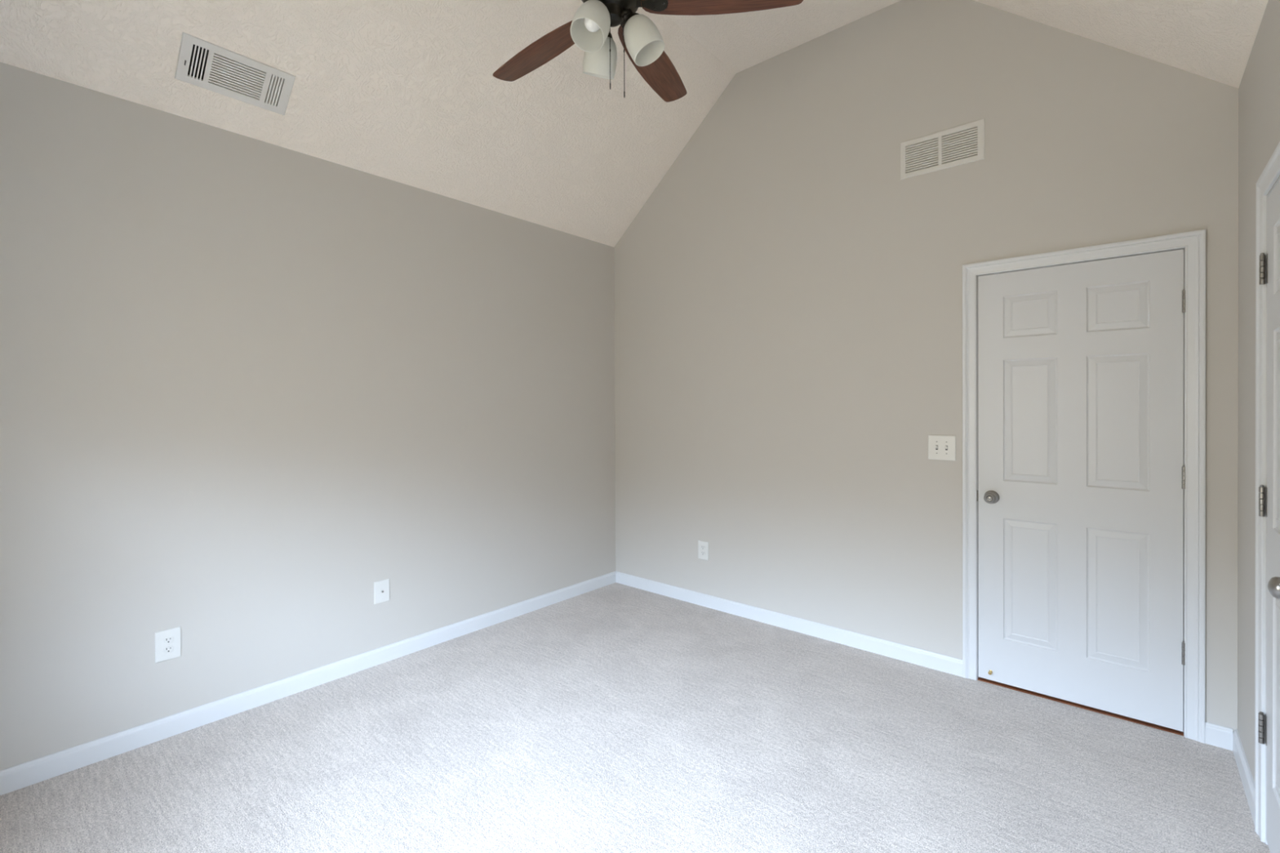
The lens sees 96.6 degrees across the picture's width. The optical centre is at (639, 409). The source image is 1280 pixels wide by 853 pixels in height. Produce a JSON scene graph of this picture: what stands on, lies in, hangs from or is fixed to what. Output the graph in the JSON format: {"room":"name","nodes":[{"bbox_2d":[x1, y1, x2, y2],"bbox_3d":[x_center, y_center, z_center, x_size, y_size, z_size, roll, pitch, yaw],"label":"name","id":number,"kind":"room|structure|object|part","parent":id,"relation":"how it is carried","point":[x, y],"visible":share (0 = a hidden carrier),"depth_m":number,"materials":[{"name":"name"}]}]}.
{"room":"empty bedroom","nodes":[
{"label":"empty bedroom","id":0,"kind":"room"},
{"bbox_2d":[0,62,615,770],"bbox_3d":[-1.451,0.108,3.140,0.120,2.739,3.697,0,0,41],"label":"wall","id":1,"kind":"structure","parent":0,"point":[249,386],"depth_m":2.64,"materials":[{"name":"grey paint"}]},
{"bbox_2d":[155,626,181,662],"bbox_3d":[-1.996,0.997,2.412,0.008,0.128,0.086,0,0,41],"label":"electrical outlet","id":2,"kind":"object","parent":1,"relation":"attached to","point":[168,642],"visible":1,"depth_m":2.41,"materials":[{"name":"white plastic"}]},
{"bbox_2d":[163,645,173,653],"bbox_3d":[-1.994,1.016,2.410,0.004,0.027,0.034,0,0,41],"label":"receptacle","id":3,"kind":"object","parent":2,"relation":"attached to","point":[166,649],"depth_m":2.41,"materials":[{"name":"grey plastic"}]},
{"bbox_2d":[163,635,173,644],"bbox_3d":[-1.994,0.977,2.410,0.004,0.027,0.034,0,0,41],"label":"receptacle","id":4,"kind":"object","parent":2,"relation":"attached to","point":[166,639],"depth_m":2.41,"materials":[{"name":"grey plastic"}]},
{"bbox_2d":[0,571,616,795],"bbox_3d":[-1.395,1.336,3.104,0.014,0.084,3.697,0,0,41],"label":"baseboard","id":5,"kind":"structure","parent":1,"relation":"attached to","point":[19,776],"depth_m":2.63,"materials":[{"name":"white paint"}]},
{"bbox_2d":[373,578,389,604],"bbox_3d":[-1.400,0.991,3.097,0.014,0.120,0.083,0,0,41],"label":"cable jack","id":6,"kind":"object","parent":1,"relation":"attached to","point":[381,588],"visible":1,"depth_m":3.10,"materials":[{"name":"white plastic"}]},
{"bbox_2d":[0,0,1268,247],"bbox_3d":[-0.123,-1.730,1.976,3.779,1.141,3.937,0,0,41],"label":"ceiling","id":7,"kind":"structure","parent":0,"point":[407,92],"depth_m":2.80,"materials":[{"name":"white paint"}]},
{"bbox_2d":[174,31,295,115],"bbox_3d":[-1.741,-1.454,2.454,0.203,0.199,0.399,0,0,41],"label":"ceiling vent","id":8,"kind":"object","parent":7,"relation":"in","point":[223,71],"visible":0.99,"depth_m":2.42,"materials":[{"name":"white metal"}]},
{"bbox_2d":[493,0,803,102],"bbox_3d":[-0.138,-1.645,2.038,1.237,1.112,1.285,0,0,41],"label":"ceiling fan","id":9,"kind":"object","parent":7,"relation":"hanging from","point":[589,28],"visible":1,"depth_m":2.02,"materials":[{"name":"brown wood"}]},
{"bbox_3d":[-0.388,-1.418,2.261,0.566,0.006,0.139,0,10,42],"label":"blade","id":10,"kind":"part","parent":9,"relation":"part of","materials":[{"name":"brown wood"}]},
{"bbox_3d":[-0.165,-1.291,1.909,0.123,0.152,0.143,0,0,41],"label":"lamp shade","id":11,"kind":"part","parent":9,"relation":"part of","materials":[{"name":"white glass"}]},
{"bbox_3d":[-0.157,-1.313,1.920,0.060,0.080,0.063,0,0,41],"label":"light bulb","id":12,"kind":"part","parent":9,"relation":"part of","materials":[{"name":"white glass"}]},
{"bbox_3d":[-0.147,-1.292,2.107,0.141,0.152,0.129,0,0,41],"label":"lamp shade","id":13,"kind":"part","parent":9,"relation":"part of","materials":[{"name":"white glass"}]},
{"bbox_3d":[-0.103,-1.241,1.967,0.003,0.251,0.003,0,0,41],"label":"pull chain","id":14,"kind":"part","parent":9,"relation":"part of","materials":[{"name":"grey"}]},
{"bbox_3d":[-0.055,-1.246,1.993,0.003,0.291,0.003,0,0,41],"label":"pull chain","id":15,"kind":"part","parent":9,"relation":"part of","materials":[{"name":"grey metal"}]},
{"bbox_3d":[0.016,-1.292,1.994,0.139,0.152,0.134,0,0,41],"label":"lamp shade","id":16,"kind":"part","parent":9,"relation":"part of","materials":[{"name":"white glass"}]},
{"bbox_3d":[0.057,-1.420,2.356,0.139,0.006,0.566,-10,-4,24],"label":"blade","id":17,"kind":"part","parent":9,"relation":"part of","materials":[{"name":"brown wood"}]},
{"bbox_3d":[0.285,-1.419,1.962,0.567,0.006,0.139,0,-9,6],"label":"blade","id":18,"kind":"part","parent":9,"relation":"part of","materials":[{"name":"brown wood"}]},
{"bbox_2d":[0,582,1270,852],"bbox_3d":[0.164,1.429,1.760,4.130,0.100,3.697,0,0,41],"label":"floor","id":19,"kind":"structure","parent":0,"point":[615,717],"depth_m":2.19,"materials":[{"name":"beige carpet"}]},
{"bbox_2d":[613,0,1238,731],"bbox_3d":[1.130,-0.375,3.429,3.650,3.679,0.120,0,0,41],"label":"wall","id":20,"kind":"structure","parent":0,"point":[788,304],"depth_m":3.21,"materials":[{"name":"grey paint"}]},
{"bbox_2d":[697,540,708,560],"bbox_3d":[0.438,0.980,3.955,0.084,0.128,0.008,0,0,41],"label":"electrical outlet","id":21,"kind":"object","parent":20,"relation":"attached to","point":[703,546],"visible":1,"depth_m":3.95,"materials":[{"name":"white plastic"}]},
{"bbox_2d":[615,571,962,676],"bbox_3d":[0.732,1.323,3.701,2.424,0.084,0.014,0,0,41],"label":"baseboard","id":22,"kind":"structure","parent":20,"relation":"attached to","point":[946,664],"depth_m":3.45,"materials":[{"name":"white paint"}]},
{"bbox_2d":[928,435,955,460],"bbox_3d":[1.569,0.201,2.966,0.130,0.128,0.016,0,0,41],"label":"light switch","id":23,"kind":"object","parent":20,"relation":"attached to","point":[940,446],"visible":1,"depth_m":2.97,"materials":[{"name":"white plastic"}]},
{"bbox_2d":[900,119,984,179],"bbox_3d":[1.599,-1.344,3.006,0.396,0.198,0.123,0,0,41],"label":"air vent","id":24,"kind":"object","parent":20,"relation":"in","point":[962,144],"visible":0.96,"depth_m":2.95,"materials":[{"name":"white metal"}]},
{"bbox_2d":[977,676,1183,735],"bbox_3d":[2.027,1.373,2.674,0.754,0.024,0.118,0,0,41],"label":"trim","id":25,"kind":"structure","parent":20,"relation":"attached to","point":[1055,699],"depth_m":2.60,"materials":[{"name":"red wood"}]},
{"bbox_2d":[977,248,1185,731],"bbox_3d":[1.976,0.341,2.609,0.761,2.014,0.097,0,0,41],"label":"door","id":26,"kind":"structure","parent":20,"relation":"in","point":[1082,468],"depth_m":2.58,"materials":[{"name":"white paint"}]},
{"bbox_3d":[1.738,0.436,2.819,0.065,0.065,0.022,0,0,41],"label":"knob","id":27,"kind":"part","parent":26,"relation":"part of","materials":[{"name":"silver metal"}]},
{"bbox_2d":[962,229,1205,743],"bbox_3d":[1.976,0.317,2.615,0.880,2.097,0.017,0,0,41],"label":"trim","id":28,"kind":"structure","parent":20,"relation":"attached to","point":[1193,242],"depth_m":2.36,"materials":[{"name":"white paint"}]},
{"bbox_2d":[1204,721,1232,751],"bbox_3d":[2.344,1.324,2.310,0.080,0.084,0.014,0,0,41],"label":"baseboard","id":29,"kind":"structure","parent":20,"relation":"attached to","point":[1221,736],"depth_m":2.31,"materials":[{"name":"white paint"}]},
{"bbox_2d":[1237,0,1279,824],"bbox_3d":[1.222,0.110,0.834,0.120,2.739,3.697,0,0,41],"label":"wall","id":30,"kind":"structure","parent":0,"point":[1259,90],"depth_m":2.04,"materials":[{"name":"grey paint"}]},
{"bbox_2d":[1232,728,1254,824],"bbox_3d":[2.197,1.326,2.068,0.014,0.084,0.572,0,0,41],"label":"baseboard","id":31,"kind":"structure","parent":30,"relation":"attached to","point":[1243,767],"depth_m":2.06,"materials":[{"name":"white paint"}]},
{"bbox_2d":[1254,142,1279,844],"bbox_3d":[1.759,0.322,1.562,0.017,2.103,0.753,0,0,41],"label":"trim","id":32,"kind":"structure","parent":30,"relation":"attached to","point":[1270,174],"depth_m":1.81,"materials":[{"name":"white paint"}]},
{"bbox_2d":[1257,178,1279,852],"bbox_3d":[1.758,0.347,1.570,0.100,2.012,0.617,0,0,41],"label":"door","id":33,"kind":"structure","parent":30,"relation":"in","point":[1272,491],"depth_m":1.71,"materials":[{"name":"white paint"}]}
]}

